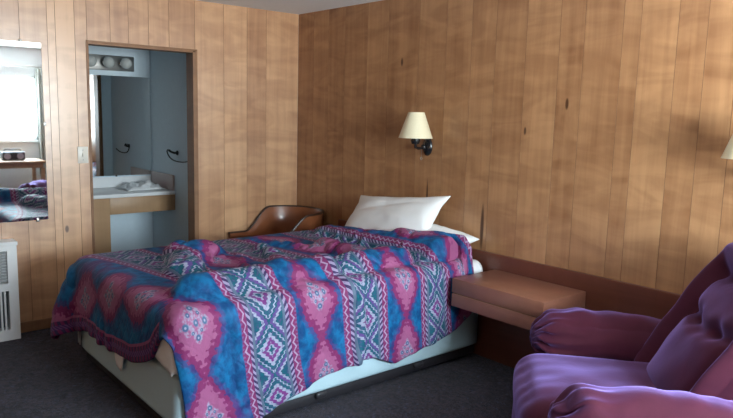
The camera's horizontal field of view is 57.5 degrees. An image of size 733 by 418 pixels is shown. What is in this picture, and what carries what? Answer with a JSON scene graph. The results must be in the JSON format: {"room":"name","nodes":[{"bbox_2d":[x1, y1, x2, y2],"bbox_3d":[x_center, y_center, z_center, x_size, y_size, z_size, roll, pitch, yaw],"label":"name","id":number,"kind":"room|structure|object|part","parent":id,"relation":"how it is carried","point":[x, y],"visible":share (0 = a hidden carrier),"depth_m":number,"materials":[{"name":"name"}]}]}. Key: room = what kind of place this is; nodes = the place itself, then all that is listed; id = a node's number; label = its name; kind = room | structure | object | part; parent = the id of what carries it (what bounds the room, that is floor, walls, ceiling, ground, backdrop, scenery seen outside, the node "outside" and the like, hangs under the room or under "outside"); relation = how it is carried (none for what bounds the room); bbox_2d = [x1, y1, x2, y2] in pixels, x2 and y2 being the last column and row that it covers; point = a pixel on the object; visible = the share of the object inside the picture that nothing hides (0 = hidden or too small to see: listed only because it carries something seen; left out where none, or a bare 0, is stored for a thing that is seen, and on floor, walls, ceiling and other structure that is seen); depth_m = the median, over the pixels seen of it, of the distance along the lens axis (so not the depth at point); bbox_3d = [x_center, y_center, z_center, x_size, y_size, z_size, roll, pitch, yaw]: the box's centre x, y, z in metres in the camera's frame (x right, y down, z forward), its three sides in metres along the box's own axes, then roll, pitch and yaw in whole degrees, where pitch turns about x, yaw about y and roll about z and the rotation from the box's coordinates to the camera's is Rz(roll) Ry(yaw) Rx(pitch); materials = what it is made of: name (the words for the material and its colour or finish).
{"room":"hotel room","nodes":[
{"label":"hotel room","id":0,"kind":"room"},
{"bbox_2d":[89,46,152,251],"bbox_3d":[-2.861,-0.519,5.758,2.230,2.440,0.100,-5,11,-40],"label":"wall","id":1,"kind":"structure","parent":0,"point":[129,231],"depth_m":6.26,"materials":[{"name":"white paint"}]},
{"bbox_2d":[89,54,133,71],"bbox_3d":[-2.361,-1.296,5.874,0.670,0.132,0.175,-5,11,-40],"label":"vanity light bar","id":2,"kind":"object","parent":1,"relation":"attached to","point":[96,61],"visible":0.65,"depth_m":5.95,"materials":[{"name":"metal"}]},
{"bbox_2d":[89,55,96,66],"bbox_3d":[-2.396,-1.286,5.796,0.099,0.100,0.099,2,8,5],"label":"bulb","id":3,"kind":"object","parent":2,"relation":"attached to","point":[92,58],"depth_m":5.77,"materials":[{"name":"grey glass"}]},
{"bbox_2d":[102,56,114,67],"bbox_3d":[-2.286,-1.299,5.905,0.100,0.100,0.127,-5,11,-40],"label":"bulb","id":4,"kind":"object","parent":2,"relation":"attached to","point":[107,61],"depth_m":5.87,"materials":[{"name":"grey glass"}]},
{"bbox_2d":[119,58,131,68],"bbox_3d":[-2.167,-1.310,6.005,0.100,0.100,0.127,-5,11,-40],"label":"bulb","id":5,"kind":"object","parent":2,"relation":"attached to","point":[124,63],"depth_m":5.97,"materials":[{"name":"grey glass"}]},
{"bbox_2d":[89,74,151,176],"bbox_3d":[-2.707,-0.717,5.780,1.724,0.917,0.013,-5,11,-40],"label":"vanity mirror","id":6,"kind":"object","parent":1,"relation":"attached to","point":[120,105],"visible":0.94,"depth_m":6.15,"materials":[{"name":"silver glass"}]},
{"bbox_2d":[93,175,150,187],"bbox_3d":[-2.800,-0.205,5.781,1.909,0.095,0.019,-5,11,-40],"label":"backsplash","id":7,"kind":"structure","parent":1,"relation":"attached to","point":[100,182],"depth_m":6.17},
{"bbox_2d":[0,0,298,321],"bbox_3d":[-2.457,-0.339,4.569,4.700,2.440,0.100,-5,11,-40],"label":"wall","id":8,"kind":"structure","parent":0,"point":[247,58],"depth_m":5.23,"materials":[{"name":"brown wood"}]},
{"bbox_2d":[0,238,20,341],"bbox_3d":[-2.687,0.573,4.367,0.732,0.680,0.136,-5,11,-40],"label":"wall heater","id":9,"kind":"object","parent":8,"relation":"attached to","point":[10,328],"visible":1,"depth_m":4.52,"materials":[{"name":"white metal"}]},
{"bbox_2d":[0,291,7,330],"bbox_3d":[-2.658,0.703,4.347,0.564,0.290,0.016,-5,11,-40],"label":"grille","id":10,"kind":"object","parent":9,"relation":"attached to","point":[1,306],"depth_m":4.51,"materials":[{"name":"white metal"}]},
{"bbox_2d":[0,39,47,222],"bbox_3d":[-2.567,-0.500,4.369,0.879,1.244,0.017,-5,11,-40],"label":"wall mirror","id":11,"kind":"object","parent":8,"relation":"attached to","point":[23,174],"visible":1,"depth_m":4.55,"materials":[{"name":"silver glass"}]},
{"bbox_2d":[20,317,51,332],"bbox_3d":[-3.151,0.904,4.107,2.868,0.075,0.014,-5,11,-40],"label":"baseboard","id":12,"kind":"structure","parent":8,"relation":"attached to","point":[27,326],"depth_m":4.76,"materials":[{"name":"brown wood"}]},
{"bbox_2d":[77,147,88,162],"bbox_3d":[-2.050,-0.391,4.829,0.074,0.120,0.018,-5,11,-40],"label":"light switch","id":13,"kind":"object","parent":8,"relation":"attached to","point":[82,151],"visible":1,"depth_m":4.83,"materials":[{"name":"beige plastic"}]},
{"bbox_2d":[86,40,198,253],"bbox_3d":[-1.733,-0.221,5.209,0.855,2.062,0.125,-5,11,-40],"label":"trim","id":14,"kind":"structure","parent":8,"relation":"attached to","point":[191,54],"depth_m":5.35,"materials":[{"name":"brown wood"}]},
{"bbox_2d":[150,51,187,246],"bbox_3d":[-1.667,-0.522,5.994,0.100,2.440,1.080,-5,11,-40],"label":"wall","id":15,"kind":"structure","parent":0,"point":[168,90],"depth_m":6.03,"materials":[{"name":"white paint"}]},
{"bbox_2d":[166,149,186,162],"bbox_3d":[-1.642,-0.461,5.842,0.066,0.107,0.440,-5,11,-40],"label":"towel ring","id":16,"kind":"object","parent":15,"relation":"attached to","point":[169,150],"visible":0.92,"depth_m":5.92,"materials":[{"name":"black metal"}]},
{"bbox_2d":[0,328,513,417],"bbox_3d":[-0.462,1.310,2.370,4.900,0.100,6.200,-5,11,-40],"label":"floor","id":17,"kind":"structure","parent":0,"point":[42,376],"depth_m":3.84,"materials":[{"name":"carpet"}]},
{"bbox_2d":[228,205,323,238],"bbox_3d":[-0.716,0.391,5.690,0.714,0.769,0.626,-5,11,-40],"label":"barrel chair","id":18,"kind":"object","parent":17,"relation":"on","point":[273,219],"visible":0.52,"depth_m":5.86,"materials":[{"name":"brown leather"}]},
{"bbox_2d":[81,312,477,417],"bbox_3d":[-0.518,0.657,4.293,2.110,0.646,1.461,-5,11,-40],"label":"bed","id":19,"kind":"object","parent":17,"relation":"on","point":[149,383],"visible":0.18,"depth_m":3.73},
{"bbox_2d":[51,225,473,417],"bbox_3d":[-0.620,0.561,4.209,2.166,0.836,1.721,-5,11,-40],"label":"comforter","id":20,"kind":"object","parent":19,"relation":"on","point":[250,324],"visible":1,"depth_m":3.61,"materials":[{"name":"multicoloured fabric"}]},
{"bbox_3d":[-0.525,0.919,4.338,2.060,0.055,1.420,-5,11,-40],"label":"frame","id":21,"kind":"part","parent":19,"relation":"part of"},
{"bbox_2d":[78,259,482,376],"bbox_3d":[-0.534,0.599,4.281,2.131,0.548,1.490,-5,11,-40],"label":"sheet","id":22,"kind":"object","parent":19,"relation":"on","point":[164,354],"visible":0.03,"depth_m":3.15,"materials":[{"name":"white fabric"}]},
{"bbox_2d":[345,195,449,230],"bbox_3d":[0.168,0.070,4.835,0.301,0.418,0.998,-5,11,-40],"label":"pillow","id":23,"kind":"object","parent":22,"relation":"on","point":[371,212],"visible":0.77,"depth_m":4.68,"materials":[{"name":"white fabric"}]},
{"bbox_2d":[421,224,478,242],"bbox_3d":[0.412,0.189,4.559,0.374,0.166,0.620,-5,11,-40],"label":"pillow","id":24,"kind":"object","parent":22,"relation":"on","point":[434,227],"visible":0.2,"depth_m":4.45,"materials":[{"name":"white fabric"}]},
{"bbox_2d":[512,242,732,417],"bbox_3d":[1.236,0.691,2.810,1.194,1.088,1.278,3,8,10],"label":"recliner","id":25,"kind":"object","parent":17,"relation":"on","point":[586,363],"visible":1,"depth_m":2.83,"materials":[{"name":"purple fabric"}]},
{"bbox_2d":[513,353,656,417],"bbox_3d":[1.051,0.850,2.873,0.821,0.266,0.716,3,8,10],"label":"seat cushion","id":26,"kind":"object","parent":25,"relation":"on","point":[539,378],"depth_m":2.91,"materials":[{"name":"purple fabric"}]},
{"bbox_3d":[1.524,0.554,2.772,0.625,0.791,0.832,3,8,10],"label":"backrest","id":27,"kind":"part","parent":25,"relation":"part of","materials":[{"name":"purple fabric"}]},
{"bbox_2d":[198,0,381,13],"bbox_3d":[-0.429,-1.209,2.048,4.900,0.100,6.300,-5,11,-40],"label":"ceiling","id":28,"kind":"structure","parent":0,"point":[286,6],"depth_m":5.32,"materials":[{"name":"paint"}]},
{"bbox_2d":[296,0,732,294],"bbox_3d":[1.342,-0.131,3.802,0.100,2.440,6.200,-5,11,-40],"label":"wall","id":29,"kind":"structure","parent":0,"point":[591,137],"depth_m":4.03,"materials":[{"name":"brown wood"}]},
{"bbox_2d":[398,112,432,159],"bbox_3d":[0.356,-0.502,4.642,0.279,0.337,0.238,-5,11,-40],"label":"wall lamp","id":30,"kind":"object","parent":29,"relation":"attached to","point":[415,127],"visible":1,"depth_m":4.55,"materials":[{"name":"beige fabric"}]},
{"bbox_2d":[411,138,419,144],"bbox_3d":[0.341,-0.502,4.629,0.068,0.115,0.068,-5,11,-40],"label":"socket","id":31,"kind":"object","parent":30,"relation":"attached to","point":[414,141],"depth_m":4.61,"materials":[{"name":"black metal"}]},
{"bbox_3d":[0.343,-0.580,4.618,0.238,0.177,0.238,-5,11,-40],"label":"lamp shade","id":32,"kind":"part","parent":30,"relation":"part of","materials":[{"name":"beige fabric"}]},
{"bbox_3d":[0.375,-0.444,4.699,0.039,0.055,0.156,8,10,38],"label":"arm","id":33,"kind":"part","parent":30,"relation":"part of","materials":[{"name":"black metal"}]},
{"bbox_3d":[0.427,-0.445,4.758,0.030,0.131,0.092,-5,11,-40],"label":"wall plate","id":34,"kind":"part","parent":30,"relation":"part of","materials":[{"name":"black metal"}]},
{"bbox_2d":[338,219,680,368],"bbox_3d":[1.080,0.692,4.106,0.030,0.712,4.090,-5,11,-40],"label":"headboard","id":35,"kind":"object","parent":29,"relation":"attached to","point":[501,342],"depth_m":4.04,"materials":[{"name":"red wood"}]},
{"bbox_2d":[451,269,585,329],"bbox_3d":[0.891,0.533,3.968,0.408,0.175,0.665,-5,11,-40],"label":"nightstand","id":36,"kind":"object","parent":29,"relation":"attached to","point":[513,299],"visible":0.7,"depth_m":3.85,"materials":[{"name":"laminate"}]},
{"bbox_3d":[0.867,0.583,3.956,0.348,0.079,0.663,-5,11,-40],"label":"drawer","id":37,"kind":"part","parent":36,"relation":"part of","materials":[{"name":"laminate"}]},
{"bbox_2d":[721,135,732,158],"bbox_3d":[1.743,-0.234,3.015,0.279,0.337,0.238,-5,11,-40],"label":"wall lamp","id":38,"kind":"object","parent":29,"relation":"attached to","point":[728,152],"visible":1,"depth_m":2.99,"materials":[{"name":"beige fabric"}]},
{"bbox_3d":[-2.514,0.811,5.492,2.230,0.100,1.280,-5,11,-40],"label":"floor","id":39,"kind":"structure","parent":0,"visible":0},
{"bbox_2d":[93,171,174,253],"bbox_3d":[-2.639,0.229,5.653,1.929,1.000,0.529,-5,11,-40],"label":"vanity","id":40,"kind":"object","parent":39,"relation":"on","point":[109,200],"visible":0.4,"depth_m":5.84,"materials":[{"name":"brown wood"}]},
{"bbox_2d":[93,187,174,198],"bbox_3d":[-2.630,-0.112,5.604,1.929,0.032,0.529,-5,11,-40],"label":"countertop","id":41,"kind":"structure","parent":40,"relation":"on","point":[111,192],"depth_m":5.84,"materials":[{"name":"white"}]},
{"bbox_2d":[116,180,164,190],"bbox_3d":[-2.059,-0.226,6.093,0.352,0.080,0.310,-5,11,-40],"label":"hand towel","id":42,"kind":"object","parent":41,"relation":"on","point":[147,185],"visible":1,"depth_m":6.02,"materials":[{"name":"white fabric"}]}
]}

